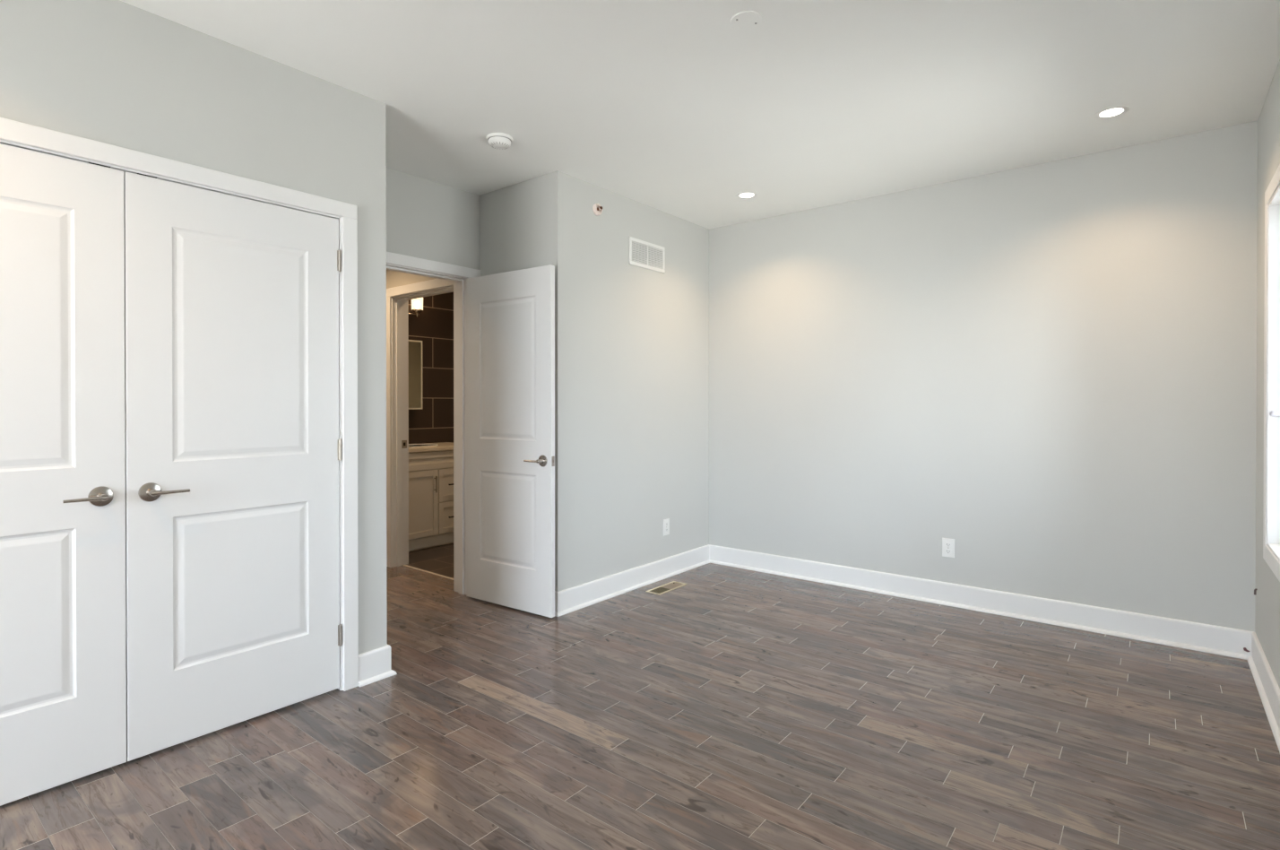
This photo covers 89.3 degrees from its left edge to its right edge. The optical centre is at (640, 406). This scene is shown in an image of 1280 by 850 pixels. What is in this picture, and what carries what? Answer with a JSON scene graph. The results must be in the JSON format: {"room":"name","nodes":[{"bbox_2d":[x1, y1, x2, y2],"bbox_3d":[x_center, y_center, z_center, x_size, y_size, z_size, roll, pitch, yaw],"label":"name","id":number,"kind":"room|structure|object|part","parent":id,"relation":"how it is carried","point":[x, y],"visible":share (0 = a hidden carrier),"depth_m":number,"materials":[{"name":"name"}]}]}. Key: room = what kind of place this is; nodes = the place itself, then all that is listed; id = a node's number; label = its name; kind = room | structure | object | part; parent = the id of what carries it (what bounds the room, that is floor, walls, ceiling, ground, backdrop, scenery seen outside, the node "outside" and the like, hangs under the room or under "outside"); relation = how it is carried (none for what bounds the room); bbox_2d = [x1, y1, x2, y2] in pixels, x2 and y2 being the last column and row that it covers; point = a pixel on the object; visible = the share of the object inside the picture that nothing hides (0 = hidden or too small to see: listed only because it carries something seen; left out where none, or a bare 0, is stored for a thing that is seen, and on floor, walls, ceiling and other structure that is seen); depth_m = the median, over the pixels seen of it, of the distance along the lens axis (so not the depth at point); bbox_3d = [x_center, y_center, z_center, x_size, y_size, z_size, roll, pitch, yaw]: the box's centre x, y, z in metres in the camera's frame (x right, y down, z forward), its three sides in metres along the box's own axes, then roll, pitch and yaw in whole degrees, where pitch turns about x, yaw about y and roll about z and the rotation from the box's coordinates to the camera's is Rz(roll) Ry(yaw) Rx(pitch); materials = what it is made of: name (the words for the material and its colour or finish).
{"room":"empty bedroom","nodes":[
{"label":"empty bedroom","id":0,"kind":"room"},
{"bbox_2d":[0,0,709,654],"bbox_3d":[-1.897,-0.051,2.746,0.872,2.664,6.724,0,0,39],"label":"wall","id":1,"kind":"structure","parent":0,"point":[632,341],"depth_m":3.81,"materials":[{"name":"grey paint"}]},
{"bbox_2d":[0,143,126,805],"bbox_3d":[-1.988,0.207,1.918,0.092,2.029,0.752,0,0,39],"label":"door","id":2,"kind":"structure","parent":1,"relation":"in","point":[63,637],"depth_m":2.09,"materials":[{"name":"white paint"}]},
{"bbox_3d":[-1.794,0.301,2.099,0.016,0.013,0.114,0,0,36],"label":"lever","id":3,"kind":"part","parent":2,"relation":"part of","materials":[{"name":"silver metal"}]},
{"bbox_3d":[-1.784,0.300,2.151,0.050,0.067,0.067,0,0,39],"label":"handle","id":4,"kind":"part","parent":2,"relation":"part of","materials":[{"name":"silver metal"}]},
{"bbox_2d":[0,117,358,691],"bbox_3d":[-1.799,0.177,2.250,0.132,2.113,1.629,0,0,39],"label":"door frame","id":5,"kind":"structure","parent":1,"relation":"attached to","point":[12,133],"depth_m":2.80,"materials":[{"name":"white paint"}]},
{"bbox_2d":[123,171,342,761],"bbox_3d":[-1.517,0.204,2.507,0.092,2.029,0.752,0,0,39],"label":"door","id":6,"kind":"structure","parent":1,"relation":"in","point":[233,442],"depth_m":2.46,"materials":[{"name":"white paint"}]},
{"bbox_3d":[-1.700,0.300,2.257,0.050,0.067,0.067,0,0,39],"label":"handle","id":7,"kind":"part","parent":6,"relation":"part of","materials":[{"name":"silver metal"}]},
{"bbox_3d":[-1.651,0.301,2.278,0.016,0.013,0.114,0,0,41],"label":"lever","id":8,"kind":"part","parent":6,"relation":"part of","materials":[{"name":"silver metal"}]},
{"bbox_2d":[358,643,397,686],"bbox_3d":[-1.472,1.162,3.147,0.763,0.134,0.176,0,0,39],"label":"baseboard","id":9,"kind":"structure","parent":1,"relation":"attached to","point":[375,665],"depth_m":2.91,"materials":[{"name":"white paint"}]},
{"bbox_3d":[-1.472,1.220,3.148,0.763,0.018,0.176,0,0,39],"label":"shoe molding","id":10,"kind":"part","parent":9,"relation":"part of","materials":[{"name":"white paint"}]},
{"bbox_2d":[385,166,479,269],"bbox_3d":[-2.696,-0.049,2.332,0.140,2.664,5.079,0,0,39],"label":"wall","id":11,"kind":"structure","parent":1,"relation":"in","point":[428,220],"depth_m":3.99,"materials":[{"name":"grey paint"}]},
{"bbox_2d":[386,251,481,595],"bbox_3d":[-1.396,0.165,3.961,0.174,2.120,0.910,0,0,39],"label":"door frame","id":12,"kind":"structure","parent":1,"relation":"attached to","point":[458,274],"depth_m":4.22,"materials":[{"name":"white paint"}]},
{"bbox_2d":[466,264,554,617],"bbox_3d":[-0.802,0.199,3.944,0.754,2.028,0.150,0,0,35],"label":"door","id":13,"kind":"structure","parent":1,"relation":"in","point":[510,315],"depth_m":3.91,"materials":[{"name":"white paint"}]},
{"bbox_3d":[-0.629,0.315,3.739,0.114,0.013,0.016,0,0,33],"label":"lever","id":14,"kind":"part","parent":13,"relation":"part of","materials":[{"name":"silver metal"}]},
{"bbox_3d":[-0.576,0.314,3.733,0.067,0.067,0.050,0,0,35],"label":"handle","id":15,"kind":"part","parent":13,"relation":"part of","materials":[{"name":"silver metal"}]},
{"bbox_3d":[-0.498,0.314,3.730,0.008,0.058,0.023,0,0,35],"label":"latch plate","id":16,"kind":"part","parent":13,"relation":"part of","materials":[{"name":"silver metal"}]},
{"bbox_2d":[592,203,602,215],"bbox_3d":[-0.257,-1.238,4.061,0.042,0.074,0.074,0,0,39],"label":"sprinkler head","id":17,"kind":"object","parent":1,"relation":"attached to","point":[597,209],"visible":1,"depth_m":4.05},
{"bbox_2d":[554,544,709,616],"bbox_3d":[-0.247,1.155,4.665,0.743,0.134,1.676,0,0,39],"label":"baseboard","id":18,"kind":"structure","parent":1,"relation":"attached to","point":[569,600],"depth_m":4.28,"materials":[{"name":"white paint"}]},
{"bbox_2d":[629,236,665,273],"bbox_3d":[0.051,-1.044,4.473,0.009,0.183,0.394,0,0,39],"label":"air vent","id":19,"kind":"object","parent":1,"relation":"in","point":[643,254],"visible":1,"depth_m":4.47,"materials":[{"name":"white plastic"}]},
{"bbox_2d":[663,518,669,535],"bbox_3d":[0.190,0.865,4.657,0.008,0.117,0.073,0,0,39],"label":"wall outlet","id":20,"kind":"object","parent":1,"relation":"attached to","point":[666,522],"visible":1,"depth_m":4.65,"materials":[{"name":"white plastic"}]},
{"bbox_2d":[386,269,436,288],"bbox_3d":[-2.136,-0.063,5.203,2.568,2.664,0.135,0,0,39],"label":"wall","id":21,"kind":"structure","parent":0,"point":[393,279],"depth_m":4.83,"materials":[{"name":"paint"}]},
{"bbox_2d":[386,278,453,567],"bbox_3d":[-1.535,0.164,4.713,0.919,2.115,0.152,0,0,39],"label":"door frame","id":22,"kind":"structure","parent":21,"relation":"attached to","point":[397,298],"depth_m":4.93,"materials":[{"name":"white paint"}]},
{"bbox_3d":[-1.814,0.289,4.987,0.002,0.062,0.043,0,0,39],"label":"strike plate","id":23,"kind":"part","parent":22,"relation":"part of","materials":[{"name":"silver metal"}]},
{"bbox_2d":[406,543,453,578],"bbox_3d":[-1.189,1.217,5.728,2.100,0.004,1.943,0,0,39],"label":"floor tiles","id":24,"kind":"structure","parent":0,"point":[437,559],"depth_m":5.15,"materials":[{"name":"brown tile"}]},
{"bbox_2d":[408,441,453,551],"bbox_3d":[-1.946,0.778,5.791,0.572,0.874,0.906,0,0,39],"label":"bathroom vanity","id":25,"kind":"object","parent":24,"relation":"on","point":[430,464],"visible":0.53,"depth_m":5.58,"materials":[{"name":"beige paint"}]},
{"bbox_3d":[-1.897,0.831,5.463,0.019,0.562,0.437,0,0,39],"label":"cabinet door","id":26,"kind":"part","parent":25,"relation":"part of","materials":[{"name":"beige paint"}]},
{"bbox_2d":[408,441,453,452],"bbox_3d":[-1.954,0.365,5.796,0.550,0.033,0.906,0,0,39],"label":"countertop","id":27,"kind":"structure","parent":25,"relation":"on","point":[442,445],"depth_m":5.62,"materials":[{"name":"beige stone"}]},
{"bbox_3d":[-1.759,1.159,5.641,0.015,0.088,0.890,0,0,39],"label":"rail","id":28,"kind":"part","parent":25,"relation":"part of","materials":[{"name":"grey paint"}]},
{"bbox_3d":[-1.764,0.669,5.588,0.035,0.142,0.012,0,0,39],"label":"pull handle","id":29,"kind":"part","parent":25,"relation":"part of","materials":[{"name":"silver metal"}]},
{"bbox_3d":[-1.619,0.973,5.812,0.019,0.274,0.441,0,0,39],"label":"drawer","id":30,"kind":"part","parent":25,"relation":"part of","materials":[{"name":"beige paint"}]},
{"bbox_3d":[-1.619,0.688,5.811,0.019,0.280,0.441,0,0,39],"label":"drawer","id":31,"kind":"part","parent":25,"relation":"part of","materials":[{"name":"beige paint"}]},
{"bbox_2d":[408,292,453,443],"bbox_3d":[-1.945,-0.069,6.353,0.130,2.664,1.900,0,0,39],"label":"wall","id":32,"kind":"structure","parent":0,"point":[434,325],"depth_m":6.21,"materials":[{"name":"brown tile"}]},
{"bbox_2d":[408,339,422,409],"bbox_3d":[-2.224,-0.289,5.802,0.120,0.631,0.543,0,0,39],"label":"mirror","id":33,"kind":"object","parent":32,"relation":"attached to","point":[415,347],"visible":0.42,"depth_m":5.92,"materials":[{"name":"mirror"}]},
{"bbox_2d":[408,297,423,316],"bbox_3d":[-2.202,-0.896,5.786,0.172,0.205,0.534,0,0,39],"label":"vanity light","id":34,"kind":"object","parent":32,"relation":"attached to","point":[417,304],"visible":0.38,"depth_m":5.91,"materials":[{"name":"white glass"}]},
{"bbox_3d":[-2.041,-0.943,5.932,0.104,0.113,0.104,0,0,39],"label":"lamp shade","id":35,"kind":"part","parent":34,"relation":"part of","materials":[{"name":"white glass"}]},
{"bbox_3d":[-2.041,-0.929,5.932,0.060,0.083,0.060,0,0,39],"label":"bulb","id":36,"kind":"part","parent":34,"relation":"part of","materials":[{"name":"white glass"}]},
{"bbox_2d":[0,562,1279,849],"bbox_3d":[-1.636,1.292,2.545,6.876,0.120,7.124,0,0,39],"label":"floor","id":37,"kind":"structure","parent":0,"point":[729,707],"depth_m":2.39,"materials":[{"name":"brown wood"}]},
{"bbox_2d":[403,564,453,579],"bbox_3d":[-1.455,1.221,4.690,0.920,0.007,0.020,0,0,39],"label":"trim","id":38,"kind":"structure","parent":37,"relation":"on","point":[403,565],"depth_m":4.75,"materials":[{"name":"beige"}]},
{"bbox_2d":[645,580,687,595],"bbox_3d":[0.181,1.219,4.364,0.116,0.008,0.316,0,0,39],"label":"floor vent","id":39,"kind":"object","parent":37,"relation":"in","point":[671,585],"visible":1,"depth_m":4.36,"materials":[{"name":"beige metal"}]},
{"bbox_2d":[119,0,1279,229],"bbox_3d":[-1.519,-1.442,2.597,6.976,0.120,7.374,0,0,39],"label":"ceiling","id":40,"kind":"structure","parent":0,"point":[671,108],"depth_m":2.74,"materials":[{"name":"paint"}]},
{"bbox_2d":[486,132,512,149],"bbox_3d":[-0.723,-1.362,3.342,0.134,0.047,0.134,0,0,39],"label":"smoke detector","id":41,"kind":"object","parent":40,"relation":"attached to","point":[500,141],"visible":1,"depth_m":3.30,"materials":[{"name":"white plastic"}]},
{"bbox_2d":[730,10,762,30],"bbox_3d":[0.381,-1.378,2.315,0.114,0.007,0.114,0,0,39],"label":"junction cover","id":42,"kind":"object","parent":40,"relation":"attached to","point":[746,20],"visible":1,"depth_m":2.31,"materials":[{"name":"paint"}]},
{"bbox_2d":[735,191,757,198],"bbox_3d":[0.701,-1.390,4.257,0.136,0.008,0.136,0,0,39],"label":"recessed light","id":43,"kind":"object","parent":40,"relation":"in","point":[744,194],"visible":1,"depth_m":4.25,"materials":[{"name":"white plastic"}]},
{"bbox_2d":[1093,105,1129,119],"bbox_3d":[2.217,-1.384,3.046,0.136,0.008,0.136,0,0,39],"label":"recessed light","id":44,"kind":"object","parent":40,"relation":"in","point":[1114,111],"visible":1,"depth_m":3.04,"materials":[{"name":"white plastic"}]},
{"bbox_2d":[709,121,1257,631],"bbox_3d":[1.826,-0.058,4.172,3.446,2.664,0.150,0,0,39],"label":"wall","id":45,"kind":"structure","parent":0,"point":[1047,370],"depth_m":3.78,"materials":[{"name":"grey paint"}]},
{"bbox_2d":[942,537,954,557],"bbox_3d":[1.908,0.874,4.009,0.073,0.117,0.008,0,0,39],"label":"wall outlet","id":46,"kind":"object","parent":45,"relation":"attached to","point":[947,544],"visible":1,"depth_m":4.01,"materials":[{"name":"white plastic"}]},
{"bbox_2d":[945,542,951,546],"bbox_3d":[1.907,0.854,4.007,0.033,0.029,0.003,0,0,39],"label":"receptacle","id":47,"kind":"object","parent":46,"relation":"attached to","point":[947,544],"depth_m":4.00,"materials":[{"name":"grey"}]},
{"bbox_2d":[945,548,951,553],"bbox_3d":[1.907,0.894,4.007,0.033,0.029,0.003,0,0,39],"label":"receptacle","id":48,"kind":"object","parent":46,"relation":"attached to","point":[947,550],"depth_m":4.01,"materials":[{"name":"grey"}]},
{"bbox_2d":[709,544,1254,659],"bbox_3d":[1.758,1.157,4.116,3.136,0.134,0.031,0,0,39],"label":"baseboard","id":49,"kind":"structure","parent":45,"relation":"attached to","point":[1225,641],"depth_m":3.78,"materials":[{"name":"white paint"}]},
{"bbox_2d":[1254,59,1279,688],"bbox_3d":[0.906,-0.039,0.412,0.150,2.664,6.874,0,0,39],"label":"wall","id":50,"kind":"structure","parent":0,"point":[1267,596],"depth_m":2.94,"materials":[{"name":"grey paint"}]},
{"bbox_2d":[1246,631,1279,752],"bbox_3d":[0.882,1.175,0.533,0.031,0.134,6.724,0,0,39],"label":"baseboard","id":51,"kind":"structure","parent":50,"relation":"attached to","point":[1268,689],"depth_m":2.71,"materials":[{"name":"white paint"}]},
{"bbox_2d":[1262,164,1279,581],"bbox_3d":[2.355,-0.131,2.239,0.167,1.576,1.276,0,0,39],"label":"window","id":52,"kind":"structure","parent":50,"relation":"in","point":[1271,509],"depth_m":2.71,"materials":[{"name":"white paint"}]}
]}

